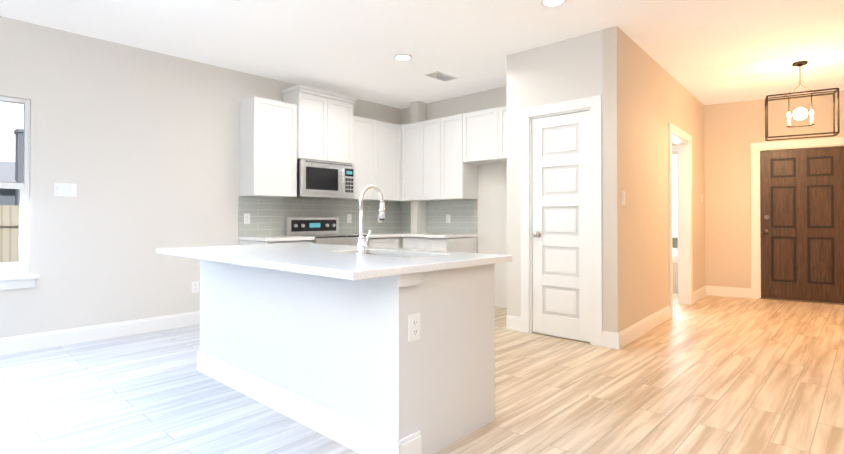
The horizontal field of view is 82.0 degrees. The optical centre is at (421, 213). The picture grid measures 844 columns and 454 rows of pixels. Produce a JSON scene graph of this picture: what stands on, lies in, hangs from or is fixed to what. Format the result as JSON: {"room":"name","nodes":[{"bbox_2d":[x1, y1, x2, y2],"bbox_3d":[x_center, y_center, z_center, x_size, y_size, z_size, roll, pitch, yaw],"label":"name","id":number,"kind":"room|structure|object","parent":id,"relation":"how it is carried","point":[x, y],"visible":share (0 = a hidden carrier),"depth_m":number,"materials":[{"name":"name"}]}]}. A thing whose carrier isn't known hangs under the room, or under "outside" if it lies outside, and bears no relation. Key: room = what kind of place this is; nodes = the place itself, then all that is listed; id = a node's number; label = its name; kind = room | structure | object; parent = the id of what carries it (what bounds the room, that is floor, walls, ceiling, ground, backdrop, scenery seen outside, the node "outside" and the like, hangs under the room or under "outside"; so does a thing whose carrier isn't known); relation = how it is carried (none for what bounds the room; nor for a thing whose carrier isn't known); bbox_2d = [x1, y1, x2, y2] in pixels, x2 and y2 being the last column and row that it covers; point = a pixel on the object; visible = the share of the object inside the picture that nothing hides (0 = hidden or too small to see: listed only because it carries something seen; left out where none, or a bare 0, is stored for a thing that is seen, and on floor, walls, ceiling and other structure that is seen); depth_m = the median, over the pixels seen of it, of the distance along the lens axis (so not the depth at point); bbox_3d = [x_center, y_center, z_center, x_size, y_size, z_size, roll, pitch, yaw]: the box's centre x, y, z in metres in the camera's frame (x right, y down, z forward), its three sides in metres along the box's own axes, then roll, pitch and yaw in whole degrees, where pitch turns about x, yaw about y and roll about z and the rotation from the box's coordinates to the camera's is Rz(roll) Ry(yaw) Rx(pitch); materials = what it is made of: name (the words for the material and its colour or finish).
{"room":"kitchen","nodes":[
{"label":"kitchen","id":0,"kind":"room"},
{"bbox_2d":[0,16,400,337],"bbox_3d":[-3.162,-0.229,4.267,0.120,2.740,8.480,-1,-1,43],"label":"wall","id":1,"kind":"structure","parent":0,"point":[140,147],"depth_m":4.54,"materials":[{"name":"white paint"}]},
{"bbox_2d":[0,96,39,289],"bbox_3d":[-3.614,-0.176,3.745,0.160,1.575,1.040,-1,-1,43],"label":"window","id":2,"kind":"structure","parent":1,"relation":"in","point":[11,269],"depth_m":4.05,"materials":[{"name":"white"}]},
{"bbox_2d":[54,183,76,196],"bbox_3d":[-3.107,-0.209,4.230,0.012,0.116,0.164,-1,-1,43],"label":"light switch","id":3,"kind":"object","parent":1,"relation":"attached to","point":[65,189],"visible":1,"depth_m":4.23,"materials":[{"name":"white plastic"}]},
{"bbox_2d":[0,311,199,354],"bbox_3d":[-4.030,1.064,3.225,0.015,0.135,5.550,-1,-1,43],"label":"baseboard","id":4,"kind":"structure","parent":1,"relation":"attached to","point":[25,343],"depth_m":4.37,"materials":[{"name":"white wood"}]},
{"bbox_2d":[192,281,198,292],"bbox_3d":[-2.351,0.759,5.033,0.009,0.116,0.072,-1,-1,43],"label":"outlet","id":5,"kind":"object","parent":1,"relation":"attached to","point":[195,286],"visible":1,"depth_m":5.03,"materials":[{"name":"white plastic"}]},
{"bbox_2d":[238,196,401,235],"bbox_3d":[-1.170,0.036,6.307,0.009,0.446,2.534,-1,-1,43],"label":"tile backsplash","id":6,"kind":"structure","parent":1,"relation":"attached to","point":[268,215],"depth_m":6.06,"materials":[{"name":"grey tile"}]},
{"bbox_2d":[244,213,249,223],"bbox_3d":[-1.963,0.053,5.443,0.009,0.116,0.072,-1,-1,43],"label":"outlet","id":7,"kind":"object","parent":6,"relation":"attached to","point":[246,218],"visible":1,"depth_m":5.44,"materials":[{"name":"white plastic"}]},
{"bbox_2d":[347,214,351,222],"bbox_3d":[-0.974,0.063,6.504,0.009,0.116,0.072,-1,-1,43],"label":"outlet","id":8,"kind":"object","parent":6,"relation":"attached to","point":[349,218],"visible":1,"depth_m":6.50,"materials":[{"name":"white plastic"}]},
{"bbox_2d":[240,84,410,201],"bbox_3d":[-1.020,-0.828,6.185,0.403,1.275,2.518,-1,-1,43],"label":"upper cabinet","id":9,"kind":"object","parent":1,"relation":"attached to","point":[278,139],"visible":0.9,"depth_m":5.67,"materials":[{"name":"white wood"}]},
{"bbox_2d":[286,159,354,198],"bbox_3d":[-1.228,-0.408,5.918,0.456,0.425,0.756,-1,-1,43],"label":"microwave","id":10,"kind":"object","parent":9,"relation":"attached to","point":[323,180],"visible":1,"depth_m":5.76,"materials":[{"name":"silver metal"}]},
{"bbox_2d":[411,101,426,232],"bbox_3d":[1.013,-0.192,8.108,0.120,2.740,3.500,0,-1,40],"label":"wall","id":11,"kind":"structure","parent":0,"point":[418,208],"depth_m":6.78,"materials":[{"name":"white paint"}]},
{"bbox_2d":[0,293,843,453],"bbox_3d":[1.179,1.153,2.833,8.410,0.050,12.320,-1,-1,43],"label":"floor","id":12,"kind":"structure","parent":0,"point":[708,374],"depth_m":3.02,"materials":[{"name":"brown wood"}]},
{"bbox_2d":[284,217,368,246],"bbox_3d":[-1.121,0.599,5.809,0.722,1.115,0.760,-1,-1,43],"label":"range","id":13,"kind":"object","parent":12,"relation":"on","point":[323,230],"visible":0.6,"depth_m":5.84,"materials":[{"name":"silver metal"}]},
{"bbox_2d":[239,232,415,248],"bbox_3d":[-0.931,0.709,6.075,0.643,0.900,2.531,-1,-1,43],"label":"base cabinet","id":14,"kind":"object","parent":12,"relation":"on","point":[390,240],"visible":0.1,"depth_m":5.75,"materials":[{"name":"white wood"}]},
{"bbox_2d":[198,259,494,453],"bbox_3d":[-0.615,0.701,3.081,2.112,0.858,0.750,-1,-1,43],"label":"kitchen island","id":15,"kind":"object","parent":12,"relation":"on","point":[345,347],"depth_m":2.44,"materials":[{"name":"white paint"}]},
{"bbox_2d":[197,351,400,453],"bbox_3d":[-0.863,1.060,2.813,2.100,0.135,0.015,-1,-1,43],"label":"baseboard","id":16,"kind":"structure","parent":15,"relation":"attached to","point":[355,436],"depth_m":2.59,"materials":[{"name":"white wood"}]},
{"bbox_2d":[396,431,421,453],"bbox_3d":[-0.057,1.054,2.149,0.015,0.135,0.144,-1,-1,43],"label":"baseboard","id":17,"kind":"structure","parent":15,"relation":"attached to","point":[411,444],"depth_m":2.15,"materials":[{"name":"white wood"}]},
{"bbox_2d":[408,313,419,341],"bbox_3d":[-0.033,0.512,2.184,0.009,0.116,0.072,-1,-1,43],"label":"outlet","id":18,"kind":"object","parent":15,"relation":"attached to","point":[414,327],"visible":1,"depth_m":2.18,"materials":[{"name":"white plastic"}]},
{"bbox_2d":[401,233,476,252],"bbox_3d":[0.217,0.711,6.285,0.750,0.900,0.643,-1,-1,43],"label":"base cabinet","id":19,"kind":"object","parent":12,"relation":"on","point":[454,242],"visible":0.33,"depth_m":6.07,"materials":[{"name":"white wood"}]},
{"bbox_2d":[0,0,843,108],"bbox_3d":[1.179,-1.642,2.859,8.410,0.060,12.320,-1,-1,43],"label":"ceiling","id":20,"kind":"structure","parent":0,"point":[706,52],"depth_m":4.37,"materials":[{"name":"white paint"}]},
{"bbox_2d":[394,54,411,60],"bbox_3d":[-0.192,-1.585,4.916,0.190,0.013,0.190,-1,-1,43],"label":"recessed light","id":21,"kind":"object","parent":20,"relation":"in","point":[403,57],"visible":1,"depth_m":4.90,"materials":[{"name":"white plastic"}]},
{"bbox_2d":[425,71,457,81],"bbox_3d":[0.223,-1.581,5.595,0.200,0.010,0.360,-1,-1,43],"label":"ceiling vent","id":22,"kind":"object","parent":20,"relation":"in","point":[441,76],"visible":1,"depth_m":5.57,"materials":[{"name":"white metal"}]},
{"bbox_2d":[540,0,565,6],"bbox_3d":[0.985,-1.598,3.641,0.190,0.013,0.190,-1,-1,43],"label":"recessed light","id":23,"kind":"object","parent":20,"relation":"in","point":[549,3],"visible":0.94,"depth_m":3.66,"materials":[{"name":"white plastic"}]},
{"bbox_2d":[765,60,839,140],"bbox_3d":[3.969,-1.197,5.094,0.594,0.787,0.244,0,-1,32],"label":"lantern pendant light","id":24,"kind":"object","parent":20,"relation":"hanging from","point":[799,64],"visible":1,"depth_m":5.07,"materials":[{"name":"brown metal"}]},
{"bbox_2d":[401,86,506,307],"bbox_3d":[1.001,-0.211,6.101,3.470,2.740,0.120,-1,-1,43],"label":"wall","id":25,"kind":"structure","parent":0,"point":[492,210],"depth_m":6.15,"materials":[{"name":"white paint"}]},
{"bbox_2d":[401,121,424,200],"bbox_3d":[-0.030,-0.715,6.765,0.421,1.060,0.318,-1,-1,43],"label":"upper cabinet","id":26,"kind":"object","parent":25,"relation":"attached to","point":[412,134],"depth_m":6.64,"materials":[{"name":"white wood"}]},
{"bbox_2d":[425,117,444,200],"bbox_3d":[0.214,-0.717,6.537,0.481,1.060,0.318,-1,-1,43],"label":"upper cabinet","id":27,"kind":"object","parent":25,"relation":"attached to","point":[442,158],"depth_m":6.37,"materials":[{"name":"white wood"}]},
{"bbox_2d":[402,199,477,233],"bbox_3d":[0.211,0.040,6.746,1.380,0.446,0.009,-1,-1,43],"label":"tile backsplash","id":28,"kind":"structure","parent":25,"relation":"attached to","point":[463,213],"depth_m":6.60,"materials":[{"name":"grey tile"}]},
{"bbox_2d":[446,214,449,222],"bbox_3d":[0.354,0.064,6.600,0.072,0.116,0.009,-1,-1,43],"label":"outlet","id":29,"kind":"object","parent":28,"relation":"attached to","point":[447,218],"visible":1,"depth_m":6.60,"materials":[{"name":"white plastic"}]},
{"bbox_2d":[445,113,477,199],"bbox_3d":[0.481,-0.719,6.289,0.482,1.060,0.318,-1,-1,43],"label":"upper cabinet","id":30,"kind":"object","parent":25,"relation":"attached to","point":[461,177],"depth_m":6.15,"materials":[{"name":"white wood"}]},
{"bbox_2d":[465,107,504,165],"bbox_3d":[0.829,-0.947,5.967,0.585,0.610,0.318,-1,-1,43],"label":"upper cabinet","id":31,"kind":"object","parent":25,"relation":"attached to","point":[482,127],"depth_m":5.85,"materials":[{"name":"white wood"}]},
{"bbox_2d":[501,106,506,161],"bbox_3d":[1.171,-0.950,5.648,0.585,0.610,0.318,-1,-1,43],"label":"upper cabinet","id":32,"kind":"object","parent":25,"relation":"attached to","point":[503,108],"depth_m":5.64,"materials":[{"name":"white wood"}]},
{"bbox_2d":[507,30,603,330],"bbox_3d":[1.256,-0.226,4.564,1.000,2.740,0.120,-1,-1,43],"label":"wall","id":33,"kind":"structure","parent":0,"point":[564,70],"depth_m":4.66,"materials":[{"name":"white paint"}]},
{"bbox_2d":[532,110,590,342],"bbox_3d":[1.287,0.111,4.491,0.578,2.050,0.192,-1,-1,43],"label":"pantry door","id":34,"kind":"structure","parent":33,"relation":"in","point":[561,212],"depth_m":4.47,"materials":[{"name":"white wood"}]},
{"bbox_2d":[520,95,602,345],"bbox_3d":[1.302,0.059,4.507,0.800,2.170,0.138,-1,-1,43],"label":"door frame","id":35,"kind":"structure","parent":33,"relation":"attached to","point":[593,104],"depth_m":4.34,"materials":[{"name":"white wood"}]},
{"bbox_2d":[506,315,619,348],"bbox_3d":[1.253,1.076,4.463,1.115,0.135,0.015,-1,-1,43],"label":"baseboard","id":36,"kind":"structure","parent":33,"relation":"attached to","point":[610,339],"depth_m":4.17,"materials":[{"name":"white wood"}]},
{"bbox_2d":[602,26,704,332],"bbox_3d":[2.839,-0.216,5.617,0.120,2.740,3.830,0,-1,40],"label":"wall","id":37,"kind":"structure","parent":0,"point":[647,98],"depth_m":4.59,"materials":[{"name":"beige paint"}]},
{"bbox_2d":[622,191,624,204],"bbox_3d":[1.762,-0.139,4.229,0.012,0.116,0.072,0,-1,40],"label":"light switch","id":38,"kind":"object","parent":37,"relation":"attached to","point":[623,197],"visible":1,"depth_m":4.22,"materials":[{"name":"white plastic"}]},
{"bbox_2d":[617,286,705,348],"bbox_3d":[2.870,1.086,5.536,0.015,0.135,3.795,0,-1,40],"label":"baseboard","id":39,"kind":"structure","parent":37,"relation":"attached to","point":[631,333],"depth_m":4.71,"materials":[{"name":"white wood"}]},
{"bbox_2d":[668,123,692,316],"bbox_3d":[3.074,0.072,5.894,0.156,2.170,1.140,0,-1,40],"label":"trim","id":40,"kind":"structure","parent":37,"relation":"attached to","point":[681,139],"depth_m":6.23,"materials":[{"name":"white wood"}]},
{"bbox_2d":[672,90,843,292],"bbox_3d":[3.755,-0.200,7.284,5.750,2.740,0.120,0,-1,32],"label":"wall","id":41,"kind":"structure","parent":0,"point":[733,131],"depth_m":6.80,"materials":[{"name":"beige paint"}]},
{"bbox_2d":[672,145,677,262],"bbox_3d":[3.551,-0.144,7.381,1.070,1.740,0.160,0,-1,32],"label":"window","id":42,"kind":"structure","parent":41,"relation":"in","point":[675,250],"depth_m":7.25,"materials":[{"name":"white"}]},
{"bbox_2d":[706,286,750,297],"bbox_3d":[5.055,1.094,6.380,2.300,0.135,0.015,0,-1,32],"label":"baseboard","id":43,"kind":"structure","parent":41,"relation":"attached to","point":[728,291],"depth_m":6.83,"materials":[{"name":"white wood"}]},
{"bbox_2d":[750,137,843,304],"bbox_3d":[5.052,0.092,6.460,1.120,2.140,0.138,0,-1,32],"label":"door frame","id":44,"kind":"structure","parent":41,"relation":"attached to","point":[756,149],"depth_m":6.66,"materials":[{"name":"white wood"}]},
{"bbox_2d":[760,146,843,302],"bbox_3d":[5.053,0.141,6.461,0.898,2.014,0.202,0,-1,32],"label":"front door","id":45,"kind":"structure","parent":41,"relation":"in","point":[802,220],"depth_m":6.43,"materials":[{"name":"brown wood"}]},
{"label":"outside","id":46,"kind":"structure","parent":0,"visible":0},
{"bbox_2d":[672,238,677,247],"bbox_3d":[-0.100,1.349,-0.133,80.000,0.100,80.000,-1,-1,43],"label":"ground","id":47,"kind":"structure","parent":46,"point":[674,242],"depth_m":25.84,"materials":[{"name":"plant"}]},
{"bbox_2d":[0,205,18,262],"bbox_3d":[-7.032,0.609,5.036,0.140,1.480,26.100,-1,-1,43],"label":"fence","id":48,"kind":"object","parent":47,"relation":"on","point":[9,236],"depth_m":6.58,"materials":[{"name":"brown wood"}]},
{"bbox_2d":[0,129,23,204],"bbox_3d":[-15.550,-0.344,12.575,8.890,3.530,16.300,-1,-1,43],"label":"house","id":49,"kind":"structure","parent":47,"relation":"on","point":[7,169],"depth_m":12.20,"materials":[{"name":"grey"}]},
{"bbox_3d":[-0.566,0.703,3.135,1.866,0.856,0.600,-1,-1,43],"label":"cabinet","id":50,"kind":"object","parent":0,"visible":0},
{"bbox_2d":[156,243,511,279],"bbox_3d":[-0.660,0.252,3.024,2.130,0.035,1.140,-1,-1,43],"label":"countertop","id":51,"kind":"structure","parent":50,"relation":"on","point":[346,262],"depth_m":2.56,"materials":[{"name":"stone"}]},
{"bbox_2d":[356,185,384,254],"bbox_3d":[-0.278,0.031,2.805,0.111,0.402,0.206,-1,-1,43],"label":"island faucet","id":52,"kind":"object","parent":51,"relation":"on","point":[362,243],"visible":1,"depth_m":2.76,"materials":[{"name":"silver metal"}]}
]}

